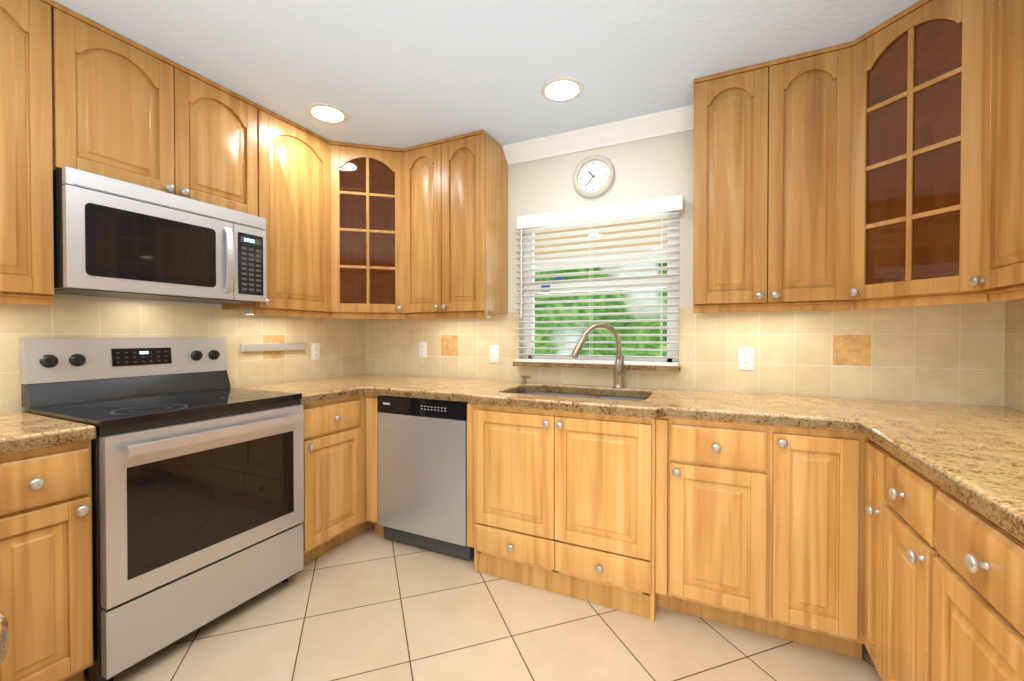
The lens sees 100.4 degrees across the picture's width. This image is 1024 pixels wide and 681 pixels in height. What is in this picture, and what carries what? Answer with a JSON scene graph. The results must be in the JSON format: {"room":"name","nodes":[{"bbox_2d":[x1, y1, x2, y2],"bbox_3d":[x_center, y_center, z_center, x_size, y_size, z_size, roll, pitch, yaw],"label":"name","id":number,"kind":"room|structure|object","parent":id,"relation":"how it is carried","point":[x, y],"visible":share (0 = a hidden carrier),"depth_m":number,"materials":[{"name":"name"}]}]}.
{"room":"kitchen","nodes":[
{"label":"kitchen","id":0,"kind":"room"},
{"bbox_2d":[0,611,8,663],"bbox_3d":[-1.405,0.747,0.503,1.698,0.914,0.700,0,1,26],"label":"countertop","id":1,"kind":"structure","parent":0,"point":[4,638],"depth_m":0.44,"materials":[{"name":"brown stone"}]},
{"bbox_2d":[0,294,364,412],"bbox_3d":[-2.166,-0.016,1.383,0.128,2.420,4.666,0,1,26],"label":"wall","id":2,"kind":"structure","parent":0,"point":[342,346],"depth_m":2.28,"materials":[{"name":"beige tile"}]},
{"bbox_2d":[0,0,83,303],"bbox_3d":[-1.890,-0.692,1.440,0.326,1.062,0.508,0,1,26],"label":"upper cabinet","id":3,"kind":"object","parent":2,"relation":"attached to","point":[42,41],"depth_m":1.50,"materials":[{"name":"brown wood"}]},
{"bbox_2d":[80,15,247,213],"bbox_3d":[-1.641,-0.930,1.958,0.326,0.597,0.764,0,1,26],"label":"upper cabinet","id":4,"kind":"object","parent":2,"relation":"attached to","point":[151,121],"depth_m":1.84,"materials":[{"name":"brown wood"}]},
{"bbox_2d":[53,166,266,303],"bbox_3d":[-1.595,-0.410,1.942,0.429,0.433,0.752,0,1,26],"label":"over-the-range microwave","id":5,"kind":"object","parent":4,"relation":"attached to","point":[114,238],"visible":1,"depth_m":1.76,"materials":[{"name":"silver metal"}]},
{"bbox_2d":[241,343,304,351],"bbox_3d":[-1.476,0.041,2.658,0.022,0.048,0.416,0,1,26],"label":"rail","id":6,"kind":"object","parent":2,"relation":"attached to","point":[271,347],"visible":1,"depth_m":2.63,"materials":[{"name":"silver metal"}]},
{"bbox_2d":[222,98,343,315],"bbox_3d":[-1.361,-0.704,2.503,0.363,1.062,0.571,0,1,26],"label":"upper cabinet","id":7,"kind":"object","parent":2,"relation":"attached to","point":[292,168],"depth_m":2.42,"materials":[{"name":"brown wood"}]},
{"bbox_2d":[244,309,253,314],"bbox_3d":[-1.368,-0.159,2.527,0.070,0.027,0.400,0,1,26],"label":"under-cabinet light","id":8,"kind":"object","parent":7,"relation":"attached to","point":[249,312],"depth_m":2.34,"materials":[{"name":"white plastic"}]},
{"bbox_2d":[311,343,319,359],"bbox_3d":[-1.350,0.078,2.936,0.008,0.115,0.070,0,1,26],"label":"electrical outlet","id":9,"kind":"object","parent":2,"relation":"attached to","point":[315,351],"visible":1,"depth_m":2.93,"materials":[{"name":"white plastic"}]},
{"bbox_2d":[84,526,881,680],"bbox_3d":[-0.491,1.228,0.595,3.841,0.050,4.666,0,1,26],"label":"floor","id":10,"kind":"structure","parent":0,"point":[369,604],"depth_m":1.70,"materials":[{"name":"tile"}]},
{"bbox_2d":[0,440,93,680],"bbox_3d":[-1.731,0.761,1.431,0.621,0.864,0.283,0,1,26],"label":"base cabinet","id":11,"kind":"object","parent":10,"relation":"on","point":[46,555],"depth_m":1.32,"materials":[{"name":"brown wood"}]},
{"bbox_2d":[0,411,96,454],"bbox_3d":[-1.765,0.305,1.332,0.644,0.048,0.483,0,1,26],"label":"countertop","id":12,"kind":"structure","parent":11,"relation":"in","point":[19,431],"depth_m":1.35,"materials":[{"name":"stone"}]},
{"bbox_2d":[20,338,303,680],"bbox_3d":[-1.457,0.589,1.881,0.720,1.200,0.764,0,1,26],"label":"range","id":13,"kind":"object","parent":10,"relation":"on","point":[197,502],"visible":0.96,"depth_m":1.70,"materials":[{"name":"silver metal"}]},
{"bbox_2d":[301,395,367,563],"bbox_3d":[-1.248,0.751,2.441,0.621,0.864,0.421,0,1,26],"label":"base cabinet","id":14,"kind":"object","parent":10,"relation":"on","point":[335,486],"depth_m":2.32,"materials":[{"name":"brown wood"}]},
{"bbox_2d":[364,394,383,534],"bbox_3d":[-1.029,0.746,2.900,0.621,0.864,0.707,0,1,26],"label":"base cabinet","id":15,"kind":"object","parent":10,"relation":"on","point":[370,401],"depth_m":2.51,"materials":[{"name":"brown wood"}]},
{"bbox_2d":[237,382,359,404],"bbox_3d":[-1.238,0.293,2.419,0.656,0.048,0.401,0,1,26],"label":"countertop","id":16,"kind":"structure","parent":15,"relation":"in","point":[312,392],"depth_m":2.39,"materials":[{"name":"stone"}]},
{"bbox_2d":[292,374,1023,432],"bbox_3d":[0.309,0.390,2.258,3.585,0.239,0.703,0,1,26],"label":"countertop","id":17,"kind":"structure","parent":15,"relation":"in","point":[791,411],"depth_m":1.89,"materials":[{"name":"stone"}]},
{"bbox_2d":[520,375,530,382],"bbox_3d":[0.087,0.241,2.666,0.075,0.049,0.040,0,1,26],"label":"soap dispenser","id":18,"kind":"object","parent":17,"relation":"on","point":[524,378],"visible":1,"depth_m":2.66,"materials":[{"name":"silver metal"}]},
{"bbox_2d":[571,323,624,387],"bbox_3d":[0.493,0.084,2.417,0.280,0.370,0.194,0,1,26],"label":"faucet","id":19,"kind":"object","parent":17,"relation":"on","point":[618,372],"visible":1,"depth_m":2.41,"materials":[{"name":"silver metal"}]},
{"bbox_2d":[377,395,473,559],"bbox_3d":[-0.388,0.751,2.615,0.596,0.861,0.585,0,1,26],"label":"dishwasher","id":20,"kind":"object","parent":10,"relation":"on","point":[422,473],"visible":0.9,"depth_m":2.35,"materials":[{"name":"silver metal"}]},
{"bbox_2d":[652,418,747,628],"bbox_3d":[0.964,0.755,1.994,0.486,0.864,0.621,0,1,26],"label":"base cabinet","id":21,"kind":"object","parent":10,"relation":"on","point":[700,468],"depth_m":1.75,"materials":[{"name":"brown wood"}]},
{"bbox_2d":[744,424,839,653],"bbox_3d":[1.222,0.757,1.840,0.372,0.864,0.676,0,1,26],"label":"base cabinet","id":22,"kind":"object","parent":10,"relation":"on","point":[794,473],"depth_m":1.61,"materials":[{"name":"brown wood"}]},
{"bbox_2d":[840,432,883,680],"bbox_3d":[1.449,0.763,1.292,0.690,0.864,0.267,0,1,26],"label":"base cabinet","id":23,"kind":"object","parent":10,"relation":"on","point":[850,544],"depth_m":1.52,"materials":[{"name":"brown wood"}]},
{"bbox_2d":[884,449,907,680],"bbox_3d":[1.375,0.765,1.059,0.621,0.864,0.453,0,1,26],"label":"base cabinet","id":24,"kind":"object","parent":10,"relation":"on","point":[895,470],"depth_m":1.25,"materials":[{"name":"brown wood"}]},
{"bbox_2d":[908,465,1023,680],"bbox_3d":[1.202,0.769,0.697,0.621,0.864,0.620,0,1,26],"label":"base cabinet","id":25,"kind":"object","parent":10,"relation":"on","point":[966,571],"depth_m":0.92,"materials":[{"name":"brown wood"}]},
{"bbox_2d":[860,418,1023,541],"bbox_3d":[1.162,0.313,0.636,0.645,0.048,1.545,0,1,26],"label":"countertop","id":26,"kind":"structure","parent":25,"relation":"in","point":[970,455],"depth_m":1.04,"materials":[{"name":"stone"}]},
{"bbox_2d":[52,0,920,148],"bbox_3d":[-0.491,-1.227,0.569,3.841,0.020,4.666,0,1,26],"label":"ceiling","id":27,"kind":"structure","parent":0,"point":[401,74],"depth_m":1.80,"materials":[{"name":"white paint"}]},
{"bbox_2d":[306,103,347,123],"bbox_3d":[-1.004,-1.232,2.323,0.210,0.007,0.210,0,1,26],"label":"recessed light","id":28,"kind":"object","parent":27,"relation":"in","point":[327,113],"visible":1,"depth_m":2.31,"materials":[{"name":"white"}]},
{"bbox_2d":[541,77,582,101],"bbox_3d":[0.245,-1.230,2.099,0.210,0.007,0.210,0,1,26],"label":"recessed light","id":29,"kind":"object","parent":27,"relation":"in","point":[562,89],"visible":1,"depth_m":2.09,"materials":[{"name":"white"}]},
{"bbox_2d":[364,130,1005,405],"bbox_3d":[0.488,-0.029,2.629,3.841,2.420,0.128,0,1,26],"label":"wall","id":30,"kind":"structure","parent":0,"point":[954,354],"depth_m":2.28,"materials":[{"name":"beige paint"}]},
{"bbox_2d":[336,144,399,307],"bbox_3d":[-0.919,-0.699,2.720,0.352,0.929,0.300,0,1,26],"label":"upper cabinet","id":31,"kind":"object","parent":30,"relation":"attached to","point":[367,176],"depth_m":2.75,"materials":[{"name":"brown wood"}]},
{"bbox_2d":[419,342,426,357],"bbox_3d":[-0.651,0.066,3.101,0.070,0.115,0.008,0,1,26],"label":"electrical outlet","id":32,"kind":"object","parent":30,"relation":"attached to","point":[422,349],"visible":1,"depth_m":3.10,"materials":[{"name":"white plastic"}]},
{"bbox_2d":[392,130,507,315],"bbox_3d":[-0.396,-0.707,2.780,0.649,1.062,0.359,0,1,26],"label":"upper cabinet","id":33,"kind":"object","parent":30,"relation":"attached to","point":[454,190],"depth_m":2.63,"materials":[{"name":"brown wood"}]},
{"bbox_2d":[490,346,498,362],"bbox_3d":[-0.119,0.092,2.845,0.070,0.115,0.010,0,1,26],"label":"light switch","id":34,"kind":"object","parent":30,"relation":"attached to","point":[494,354],"visible":1,"depth_m":2.84,"materials":[{"name":"white plastic"}]},
{"bbox_2d":[573,155,614,198],"bbox_3d":[0.483,-0.978,2.538,0.254,0.254,0.036,0,1,26],"label":"clock","id":35,"kind":"object","parent":30,"relation":"attached to","point":[593,176],"visible":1,"depth_m":2.54,"materials":[{"name":"beige plastic"}]},
{"bbox_2d":[513,361,680,371],"bbox_3d":[0.481,0.149,2.560,0.996,0.032,0.129,0,1,26],"label":"window sill","id":36,"kind":"structure","parent":30,"relation":"attached to","point":[607,366],"depth_m":2.49,"materials":[{"name":"stone"}]},
{"bbox_2d":[502,105,693,164],"bbox_3d":[0.468,-1.192,2.512,1.132,0.092,0.092,0,1,26],"label":"crown molding","id":37,"kind":"structure","parent":30,"relation":"attached to","point":[667,122],"depth_m":2.47,"materials":[{"name":"white wood"}]},
{"bbox_2d":[523,217,678,361],"bbox_3d":[0.515,-0.317,2.627,0.964,0.903,0.052,0,1,26],"label":"window","id":38,"kind":"structure","parent":30,"relation":"in","point":[669,331],"depth_m":2.59,"materials":[{"name":"white"}]},
{"bbox_2d":[515,195,682,365],"bbox_3d":[0.475,-0.322,2.522,0.994,0.916,0.073,0,1,26],"label":"window blinds","id":39,"kind":"object","parent":38,"relation":"attached to","point":[661,208],"visible":1,"depth_m":2.49,"materials":[{"name":"white plastic"}]},
{"bbox_2d":[738,348,753,369],"bbox_3d":[1.213,0.095,2.210,0.070,0.115,0.008,0,1,26],"label":"electrical outlet","id":40,"kind":"object","parent":30,"relation":"attached to","point":[745,358],"visible":1,"depth_m":2.21,"materials":[{"name":"white plastic"}]},
{"bbox_2d":[693,40,875,311],"bbox_3d":[1.214,-0.698,2.009,0.651,1.062,0.361,0,1,26],"label":"upper cabinet","id":41,"kind":"object","parent":30,"relation":"attached to","point":[773,139],"depth_m":1.88,"materials":[{"name":"brown wood"}]},
{"bbox_2d":[848,0,963,287],"bbox_3d":[1.475,-0.686,1.578,0.294,0.929,0.294,0,1,26],"label":"upper cabinet","id":42,"kind":"object","parent":30,"relation":"attached to","point":[878,166],"depth_m":1.67,"materials":[{"name":"brown wood"}]},
{"bbox_2d":[1004,299,1023,410],"bbox_3d":[1.184,0.001,-0.220,0.126,2.420,4.666,0,1,26],"label":"wall","id":43,"kind":"structure","parent":0,"point":[1014,360],"depth_m":1.74,"materials":[{"name":"beige tile"}]},
{"bbox_2d":[948,0,1023,299],"bbox_3d":[1.441,-0.686,0.866,0.361,1.062,1.121,0,1,26],"label":"upper cabinet","id":44,"kind":"object","parent":43,"relation":"attached to","point":[992,246],"depth_m":1.34,"materials":[{"name":"brown wood"}]},
{"label":"outside","id":45,"kind":"structure","parent":0,"visible":0},
{"bbox_2d":[535,218,666,356],"bbox_3d":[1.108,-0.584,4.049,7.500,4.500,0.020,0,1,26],"label":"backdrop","id":46,"kind":"structure","parent":45,"point":[611,338],"depth_m":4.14,"materials":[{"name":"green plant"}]}
]}

